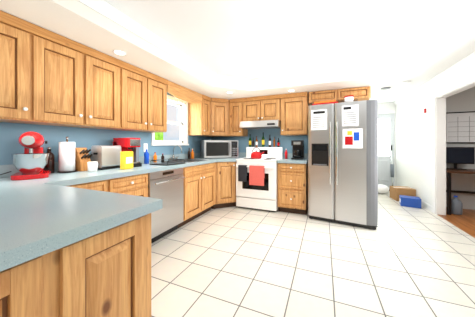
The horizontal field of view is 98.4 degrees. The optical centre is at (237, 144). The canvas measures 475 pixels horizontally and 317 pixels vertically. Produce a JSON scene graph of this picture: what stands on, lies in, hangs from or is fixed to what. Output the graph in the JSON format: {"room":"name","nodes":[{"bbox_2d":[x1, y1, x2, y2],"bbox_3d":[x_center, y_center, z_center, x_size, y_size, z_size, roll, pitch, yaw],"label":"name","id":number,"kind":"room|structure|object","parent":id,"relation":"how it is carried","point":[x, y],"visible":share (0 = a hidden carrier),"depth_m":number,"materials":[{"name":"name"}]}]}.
{"room":"kitchen","nodes":[
{"label":"kitchen","id":0,"kind":"room"},
{"bbox_2d":[0,92,210,164],"bbox_3d":[-1.947,0.023,1.785,0.120,2.310,6.805,0,0,23],"label":"wall","id":1,"kind":"structure","parent":0,"point":[54,136],"depth_m":2.17,"materials":[{"name":"blue paint"}]},
{"bbox_2d":[0,10,47,124],"bbox_3d":[-1.828,-0.565,1.484,0.326,0.756,0.541,0,0,23],"label":"upper cabinet","id":2,"kind":"object","parent":1,"relation":"attached to","point":[23,44],"depth_m":1.55,"materials":[{"name":"brown wood"}]},
{"bbox_2d":[48,30,127,129],"bbox_3d":[-1.605,-0.565,2.011,0.326,0.756,0.920,0,0,23],"label":"upper cabinet","id":3,"kind":"object","parent":1,"relation":"attached to","point":[48,77],"depth_m":1.96,"materials":[{"name":"brown wood"}]},
{"bbox_2d":[143,143,147,151],"bbox_3d":[-1.353,0.038,3.018,0.009,0.120,0.070,0,0,23],"label":"outlet","id":4,"kind":"object","parent":1,"relation":"attached to","point":[145,146],"visible":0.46,"depth_m":2.98,"materials":[{"name":"white plastic"}]},
{"bbox_2d":[124,64,167,132],"bbox_3d":[-1.327,-0.565,2.666,0.326,0.756,0.819,0,0,23],"label":"upper cabinet","id":5,"kind":"object","parent":1,"relation":"attached to","point":[147,92],"depth_m":2.63,"materials":[{"name":"brown wood"}]},
{"bbox_2d":[151,95,188,145],"bbox_3d":[-1.179,-0.416,3.553,0.154,0.848,0.912,0,0,23],"label":"window","id":6,"kind":"structure","parent":1,"relation":"in","point":[183,113],"depth_m":3.84,"materials":[{"name":"white wood"}]},
{"bbox_2d":[156,104,180,140],"bbox_3d":[-1.215,-0.402,3.568,0.039,0.648,0.668,0,0,23],"label":"panel","id":7,"kind":"object","parent":6,"relation":"attached to","point":[171,123],"visible":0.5,"depth_m":3.68,"materials":[{"name":"clear glass"}]},
{"bbox_2d":[188,94,211,136],"bbox_3d":[-0.706,-0.565,4.048,0.388,0.756,0.360,0,0,23],"label":"upper cabinet","id":8,"kind":"object","parent":1,"relation":"attached to","point":[199,105],"depth_m":3.90,"materials":[{"name":"brown wood"}]},
{"bbox_2d":[212,98,234,136],"bbox_3d":[-0.447,-0.565,4.382,0.604,0.756,0.603,0,0,23],"label":"upper cabinet","id":9,"kind":"object","parent":1,"relation":"attached to","point":[220,107],"depth_m":4.17,"materials":[{"name":"brown wood"}]},
{"bbox_2d":[0,0,379,99],"bbox_3d":[-0.456,-1.039,1.151,3.118,0.184,6.563,0,0,23],"label":"soffit","id":10,"kind":"structure","parent":0,"point":[103,26],"depth_m":2.25,"materials":[{"name":"beige paint"}]},
{"bbox_2d":[112,50,126,55],"bbox_3d":[-1.206,-0.944,2.098,0.128,0.004,0.126,0,0,23],"label":"recessed light","id":11,"kind":"object","parent":10,"relation":"in","point":[120,52],"visible":1,"depth_m":2.09,"materials":[{"name":"white"}]},
{"bbox_2d":[211,105,309,152],"bbox_3d":[0.795,0.023,4.253,3.000,2.310,0.120,0,0,23],"label":"wall","id":12,"kind":"structure","parent":0,"point":[243,142],"depth_m":4.26,"materials":[{"name":"blue paint"}]},
{"bbox_2d":[229,98,247,136],"bbox_3d":[0.024,-0.565,4.333,0.294,0.756,0.326,0,0,23],"label":"upper cabinet","id":13,"kind":"object","parent":12,"relation":"attached to","point":[234,104],"depth_m":4.19,"materials":[{"name":"brown wood"}]},
{"bbox_2d":[241,94,280,120],"bbox_3d":[0.511,-0.702,4.126,0.760,0.481,0.326,0,0,23],"label":"upper cabinet","id":14,"kind":"object","parent":12,"relation":"attached to","point":[259,108],"depth_m":3.97,"materials":[{"name":"brown wood"}]},
{"bbox_2d":[239,120,280,128],"bbox_3d":[0.477,-0.396,4.046,0.752,0.125,0.497,0,0,23],"label":"range hood","id":15,"kind":"object","parent":14,"relation":"attached to","point":[268,124],"visible":0.98,"depth_m":3.86,"materials":[{"name":"silver metal"}]},
{"bbox_2d":[281,92,308,135],"bbox_3d":[1.084,-0.565,3.883,0.478,0.756,0.326,0,0,23],"label":"upper cabinet","id":16,"kind":"object","parent":12,"relation":"attached to","point":[289,111],"depth_m":3.73,"materials":[{"name":"brown wood"}]},
{"bbox_2d":[309,89,340,105],"bbox_3d":[1.555,-0.847,3.683,0.505,0.191,0.326,0,0,23],"label":"upper cabinet","id":17,"kind":"object","parent":12,"relation":"attached to","point":[315,96],"depth_m":3.54,"materials":[{"name":"brown wood"}]},
{"bbox_2d":[341,86,370,102],"bbox_3d":[1.974,-0.847,3.505,0.465,0.191,0.326,0,0,23],"label":"upper cabinet","id":18,"kind":"object","parent":12,"relation":"attached to","point":[358,92],"depth_m":3.34,"materials":[{"name":"brown wood"}]},
{"bbox_2d":[104,0,474,102],"bbox_3d":[2.313,-1.162,1.354,8.300,0.060,9.340,0,0,23],"label":"ceiling","id":19,"kind":"structure","parent":0,"point":[417,43],"depth_m":2.10,"materials":[{"name":"paint"}]},
{"bbox_2d":[151,191,474,316],"bbox_3d":[0.472,1.208,2.135,4.300,0.060,9.340,0,0,23],"label":"floor","id":20,"kind":"structure","parent":0,"point":[399,261],"depth_m":1.99,"materials":[{"name":"tile"}]},
{"bbox_2d":[0,247,63,316],"bbox_3d":[-1.125,0.744,0.652,1.080,0.868,0.380,0,0,23],"label":"base cabinet","id":21,"kind":"object","parent":20,"relation":"on","point":[34,287],"depth_m":0.58,"materials":[{"name":"brown wood"}]},
{"bbox_2d":[64,213,150,316],"bbox_3d":[-0.972,0.744,1.011,1.080,0.868,0.400,0,0,23],"label":"base cabinet","id":22,"kind":"object","parent":20,"relation":"on","point":[106,273],"depth_m":0.79,"materials":[{"name":"brown wood"}]},
{"bbox_2d":[0,184,162,271],"bbox_3d":[-1.122,0.286,0.544,1.041,0.045,1.425,0,0,23],"label":"countertop","id":23,"kind":"structure","parent":22,"relation":"on","point":[49,214],"depth_m":0.78,"materials":[{"name":"blue laminate"}]},
{"bbox_2d":[0,152,245,191],"bbox_3d":[-1.119,0.300,2.382,0.930,0.274,4.811,0,0,23],"label":"countertop","id":24,"kind":"structure","parent":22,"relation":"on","point":[79,177],"depth_m":1.86,"materials":[{"name":"blue laminate"}]},
{"bbox_2d":[11,132,50,179],"bbox_3d":[-1.668,0.076,1.675,0.373,0.370,0.295,0,0,23],"label":"stand mixer","id":25,"kind":"object","parent":24,"relation":"on","point":[31,162],"visible":1,"depth_m":1.57,"materials":[{"name":"red metal"}]},
{"bbox_2d":[44,147,54,172],"bbox_3d":[-1.754,0.141,1.907,0.080,0.240,0.076,0,0,23],"label":"bottle","id":26,"kind":"object","parent":24,"relation":"on","point":[50,165],"visible":0.69,"depth_m":1.89,"materials":[{"name":"brown glass"}]},
{"bbox_2d":[57,137,76,172],"bbox_3d":[-1.647,0.090,1.981,0.150,0.343,0.148,0,0,23],"label":"paper towel roll","id":27,"kind":"object","parent":24,"relation":"on","point":[66,156],"visible":1,"depth_m":1.93,"materials":[{"name":"white paper"}]},
{"bbox_2d":[75,148,92,170],"bbox_3d":[-1.578,0.144,2.093,0.199,0.234,0.100,0,0,23],"label":"knife block","id":28,"kind":"object","parent":24,"relation":"on","point":[82,157],"visible":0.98,"depth_m":2.06,"materials":[{"name":"brown wood"}]},
{"bbox_2d":[87,162,97,171],"bbox_3d":[-1.411,0.214,2.011,0.116,0.095,0.086,0,0,23],"label":"mug","id":29,"kind":"object","parent":24,"relation":"on","point":[92,166],"visible":1,"depth_m":1.99,"materials":[{"name":"ceramic"}]},
{"bbox_2d":[91,145,120,169],"bbox_3d":[-1.458,0.133,2.271,0.174,0.257,0.242,0,0,23],"label":"toaster","id":30,"kind":"object","parent":24,"relation":"on","point":[105,157],"visible":0.83,"depth_m":2.20,"materials":[{"name":"silver plastic"}]},
{"bbox_2d":[120,151,132,168],"bbox_3d":[-1.216,0.167,2.254,0.062,0.190,0.130,0,0,11],"label":"box","id":31,"kind":"object","parent":24,"relation":"on","point":[126,159],"visible":0.98,"depth_m":2.21,"materials":[{"name":"yellow cardboard"}]},
{"bbox_2d":[113,138,141,166],"bbox_3d":[-1.334,0.089,2.527,0.290,0.345,0.250,0,0,23],"label":"coffee maker","id":32,"kind":"object","parent":24,"relation":"on","point":[129,144],"visible":0.6,"depth_m":2.46,"materials":[{"name":"red plastic"}]},
{"bbox_2d":[144,148,148,163],"bbox_3d":[-1.277,0.154,2.878,0.068,0.215,0.065,0,0,23],"label":"dish soap","id":33,"kind":"object","parent":24,"relation":"on","point":[146,157],"visible":1,"depth_m":2.85,"materials":[{"name":"blue plastic"}]},
{"bbox_2d":[153,152,156,161],"bbox_3d":[-1.241,0.186,3.091,0.052,0.150,0.049,0,0,23],"label":"bottle","id":34,"kind":"object","parent":24,"relation":"on","point":[155,157],"depth_m":3.07,"materials":[{"name":"orange plastic"}]},
{"bbox_2d":[149,159,184,165],"bbox_3d":[-0.955,0.232,2.817,0.300,0.058,0.360,0,0,23],"label":"sink","id":35,"kind":"object","parent":24,"relation":"on","point":[167,163],"visible":1,"depth_m":2.77,"materials":[{"name":"grey metal"}]},
{"bbox_2d":[169,145,181,160],"bbox_3d":[-1.022,0.132,3.476,0.202,0.260,0.200,0,0,23],"label":"sink faucet","id":36,"kind":"object","parent":24,"relation":"on","point":[173,153],"visible":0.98,"depth_m":3.48,"materials":[{"name":"silver metal"}]},
{"bbox_2d":[200,140,237,158],"bbox_3d":[-0.371,0.085,4.194,0.700,0.355,0.419,0,0,-22],"label":"microwave","id":37,"kind":"object","parent":24,"relation":"on","point":[218,148],"visible":1,"depth_m":4.03,"materials":[{"name":"metal"}]},
{"bbox_2d":[68,173,147,196],"bbox_3d":[-1.455,0.744,1.993,0.616,0.868,0.931,0,0,23],"label":"base cabinet","id":38,"kind":"object","parent":20,"relation":"on","point":[137,185],"depth_m":2.02,"materials":[{"name":"brown wood"}]},
{"bbox_2d":[148,168,184,243],"bbox_3d":[-1.127,0.744,2.687,0.673,0.865,0.596,0,0,23],"label":"dishwasher","id":39,"kind":"object","parent":20,"relation":"on","point":[166,186],"visible":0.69,"depth_m":2.56,"materials":[{"name":"metal"}]},
{"bbox_2d":[184,163,211,210],"bbox_3d":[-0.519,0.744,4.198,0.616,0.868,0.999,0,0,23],"label":"base cabinet","id":40,"kind":"object","parent":20,"relation":"on","point":[198,178],"depth_m":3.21,"materials":[{"name":"brown wood"}]},
{"bbox_2d":[212,162,236,208],"bbox_3d":[-0.121,0.744,4.028,0.320,0.868,0.999,0,0,23],"label":"base cabinet","id":41,"kind":"object","parent":20,"relation":"on","point":[223,173],"depth_m":3.77,"materials":[{"name":"brown wood"}]},
{"bbox_2d":[236,147,282,211],"bbox_3d":[0.426,0.610,3.927,0.756,1.133,0.678,0,0,23],"label":"range","id":42,"kind":"object","parent":20,"relation":"on","point":[263,198],"visible":0.81,"depth_m":3.69,"materials":[{"name":"white metal"}]},
{"bbox_2d":[238,165,246,181],"bbox_3d":[0.095,0.511,3.710,0.165,0.293,0.046,0,0,23],"label":"towel","id":43,"kind":"object","parent":42,"relation":"hanging from","point":[242,169],"depth_m":3.69,"materials":[{"name":"black fabric"}]},
{"bbox_2d":[249,165,264,185],"bbox_3d":[0.341,0.536,3.605,0.270,0.343,0.046,0,0,23],"label":"towel","id":44,"kind":"object","parent":42,"relation":"hanging from","point":[256,175],"depth_m":3.58,"materials":[{"name":"red fabric"}]},
{"bbox_2d":[251,147,263,158],"bbox_3d":[0.377,0.147,3.843,0.261,0.211,0.207,0,0,23],"label":"kettle","id":45,"kind":"object","parent":42,"relation":"on","point":[256,155],"visible":1,"depth_m":3.78,"materials":[{"name":"metal"}]},
{"bbox_2d":[262,132,264,146],"bbox_3d":[0.528,-0.108,4.213,0.061,0.300,0.058,0,0,23],"label":"bottle","id":46,"kind":"object","parent":42,"relation":"on","point":[263,141],"visible":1,"depth_m":4.19,"materials":[{"name":"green glass"}]},
{"bbox_2d":[277,163,307,214],"bbox_3d":[1.022,0.744,3.736,0.474,0.868,0.646,0,0,23],"label":"base cabinet","id":47,"kind":"object","parent":20,"relation":"on","point":[292,187],"visible":1,"depth_m":3.48,"materials":[{"name":"brown wood"}]},
{"bbox_2d":[277,153,307,163],"bbox_3d":[1.027,0.236,3.736,0.488,0.145,0.641,0,0,23],"label":"countertop","id":48,"kind":"structure","parent":47,"relation":"on","point":[283,160],"depth_m":3.51,"materials":[{"name":"blue laminate"}]},
{"bbox_2d":[291,140,303,159],"bbox_3d":[1.105,0.089,3.755,0.200,0.345,0.253,0,0,23],"label":"coffee maker","id":49,"kind":"object","parent":48,"relation":"on","point":[297,149],"visible":1,"depth_m":3.67,"materials":[{"name":"plastic"}]},
{"bbox_2d":[308,100,377,229],"bbox_3d":[1.671,0.278,3.288,0.929,1.800,0.763,0,0,31],"label":"refrigerator","id":50,"kind":"object","parent":20,"relation":"on","point":[342,162],"visible":1,"depth_m":2.98,"materials":[{"name":"metal"}]},
{"bbox_2d":[312,99,338,104],"bbox_3d":[1.454,-0.673,3.363,0.385,0.100,0.307,0,0,32],"label":"box","id":51,"kind":"object","parent":50,"relation":"on","point":[329,101],"depth_m":3.25,"materials":[{"name":"red"}]},
{"bbox_2d":[344,95,353,101],"bbox_3d":[1.721,-0.688,3.167,0.135,0.128,0.135,0,0,23],"label":"bowl","id":52,"kind":"object","parent":50,"relation":"on","point":[349,98],"visible":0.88,"depth_m":3.11,"materials":[{"name":"white ceramic"}]},
{"bbox_2d":[358,97,368,100],"bbox_3d":[1.879,-0.653,3.061,0.144,0.060,0.222,0,0,32],"label":"box","id":53,"kind":"object","parent":50,"relation":"on","point":[367,98],"depth_m":2.97,"materials":[{"name":"brown cardboard"}]},
{"bbox_2d":[378,184,388,193],"bbox_3d":[3.494,1.067,4.981,0.320,0.220,0.280,0,0,23],"label":"bag","id":54,"kind":"object","parent":20,"relation":"on","point":[382,189],"visible":0.81,"depth_m":4.88,"materials":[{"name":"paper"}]},
{"bbox_2d":[389,145,393,190],"bbox_3d":[3.996,0.592,5.294,0.240,1.171,0.170,0,0,23],"label":"stick vacuum","id":55,"kind":"object","parent":20,"relation":"on","point":[392,170],"visible":0.73,"depth_m":5.28,"materials":[{"name":"black plastic"}]},
{"bbox_2d":[390,186,415,200],"bbox_3d":[3.547,1.046,4.415,0.340,0.262,0.320,0,0,15],"label":"cardboard","id":56,"kind":"object","parent":20,"relation":"on","point":[396,192],"visible":0.85,"depth_m":4.30,"materials":[{"name":"brown cardboard"}]},
{"bbox_2d":[399,195,420,208],"bbox_3d":[3.333,1.092,3.963,0.302,0.170,0.220,0,0,33],"label":"box","id":57,"kind":"object","parent":20,"relation":"on","point":[410,201],"visible":1,"depth_m":3.89,"materials":[{"name":"blue paper"}]},
{"bbox_2d":[378,106,395,187],"bbox_3d":[3.808,0.023,5.694,1.180,2.310,0.182,0,0,23],"label":"wall","id":58,"kind":"structure","parent":0,"point":[384,177],"depth_m":5.57,"materials":[{"name":"white paint"}]},
{"bbox_2d":[378,102,392,106],"bbox_3d":[3.722,-1.081,5.657,0.870,0.099,0.075,0,0,23],"label":"crown molding","id":59,"kind":"structure","parent":58,"relation":"attached to","point":[379,104],"depth_m":5.54,"materials":[{"name":"white wood"}]},
{"bbox_2d":[378,110,395,184],"bbox_3d":[3.808,0.126,5.652,0.904,2.105,0.018,0,0,23],"label":"door frame","id":60,"kind":"structure","parent":58,"relation":"attached to","point":[392,111],"depth_m":5.47,"materials":[{"name":"white wood"}]},
{"bbox_2d":[396,64,474,205],"bbox_3d":[2.483,0.023,1.217,0.120,2.310,9.220,0,0,23],"label":"wall","id":61,"kind":"structure","parent":0,"point":[414,156],"depth_m":4.15,"materials":[{"name":"white paint"}]},
{"bbox_2d":[395,185,432,211],"bbox_3d":[3.811,1.128,4.520,0.014,0.100,2.060,0,0,23],"label":"baseboard","id":62,"kind":"structure","parent":61,"relation":"attached to","point":[427,206],"depth_m":3.74,"materials":[{"name":"white wood"}]},
{"bbox_2d":[392,52,474,106],"bbox_3d":[2.415,-1.081,1.310,0.075,0.099,9.099,0,0,23],"label":"crown molding","id":63,"kind":"structure","parent":61,"relation":"attached to","point":[464,63],"depth_m":3.25,"materials":[{"name":"white wood"}]},
{"bbox_2d":[433,74,474,214],"bbox_3d":[3.041,0.144,2.555,0.140,2.068,2.156,0,0,23],"label":"door frame","id":64,"kind":"structure","parent":61,"relation":"attached to","point":[439,155],"depth_m":3.45,"materials":[{"name":"white wood"}]},
{"bbox_2d":[438,207,474,237],"bbox_3d":[4.554,1.208,1.131,4.000,0.060,4.840,0,0,23],"label":"floor","id":65,"kind":"structure","parent":0,"point":[465,221],"depth_m":3.20,"materials":[{"name":"brown wood"}]},
{"bbox_2d":[451,195,462,214],"bbox_3d":[3.742,1.024,3.518,0.164,0.305,0.160,0,0,23],"label":"water jug","id":66,"kind":"object","parent":65,"relation":"on","point":[456,206],"visible":0.9,"depth_m":3.46,"materials":[{"name":"clear plastic"}]},
{"bbox_2d":[446,168,474,214],"bbox_3d":[4.292,0.807,3.420,1.410,0.739,0.530,0,0,23],"label":"office desk","id":67,"kind":"object","parent":65,"relation":"on","point":[450,171],"visible":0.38,"depth_m":3.46,"materials":[{"name":"brown wood"}]},
{"bbox_2d":[446,147,474,169],"bbox_3d":[3.950,0.237,3.701,0.480,0.399,0.160,0,0,23],"label":"monitor","id":68,"kind":"object","parent":67,"relation":"on","point":[455,156],"visible":0.94,"depth_m":3.67,"materials":[{"name":"black plastic"}]},
{"bbox_2d":[446,87,474,209],"bbox_3d":[5.527,0.023,3.282,3.870,2.310,0.120,0,0,23],"label":"wall","id":69,"kind":"structure","parent":0,"point":[463,101],"depth_m":3.78,"materials":[{"name":"paint"}]},
{"bbox_2d":[446,111,474,142],"bbox_3d":[4.452,-0.322,3.656,1.120,0.580,0.026,0,0,23],"label":"whiteboard","id":70,"kind":"object","parent":69,"relation":"attached to","point":[460,127],"visible":0.94,"depth_m":3.79,"materials":[{"name":"white plastic"}]},
{"label":"outside","id":71,"kind":"structure","parent":0,"visible":0},
{"bbox_2d":[155,132,162,139],"bbox_3d":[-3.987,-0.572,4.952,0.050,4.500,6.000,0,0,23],"label":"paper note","id":72,"kind":"object","parent":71,"point":[158,137],"depth_m":7.49,"materials":[{"name":"green paper"}]},
{"bbox_2d":[378,119,389,155],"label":"window","id":73,"kind":"structure","parent":71,"point":[387,137],"depth_m":6.58,"materials":[{"name":"glass"}]}
]}

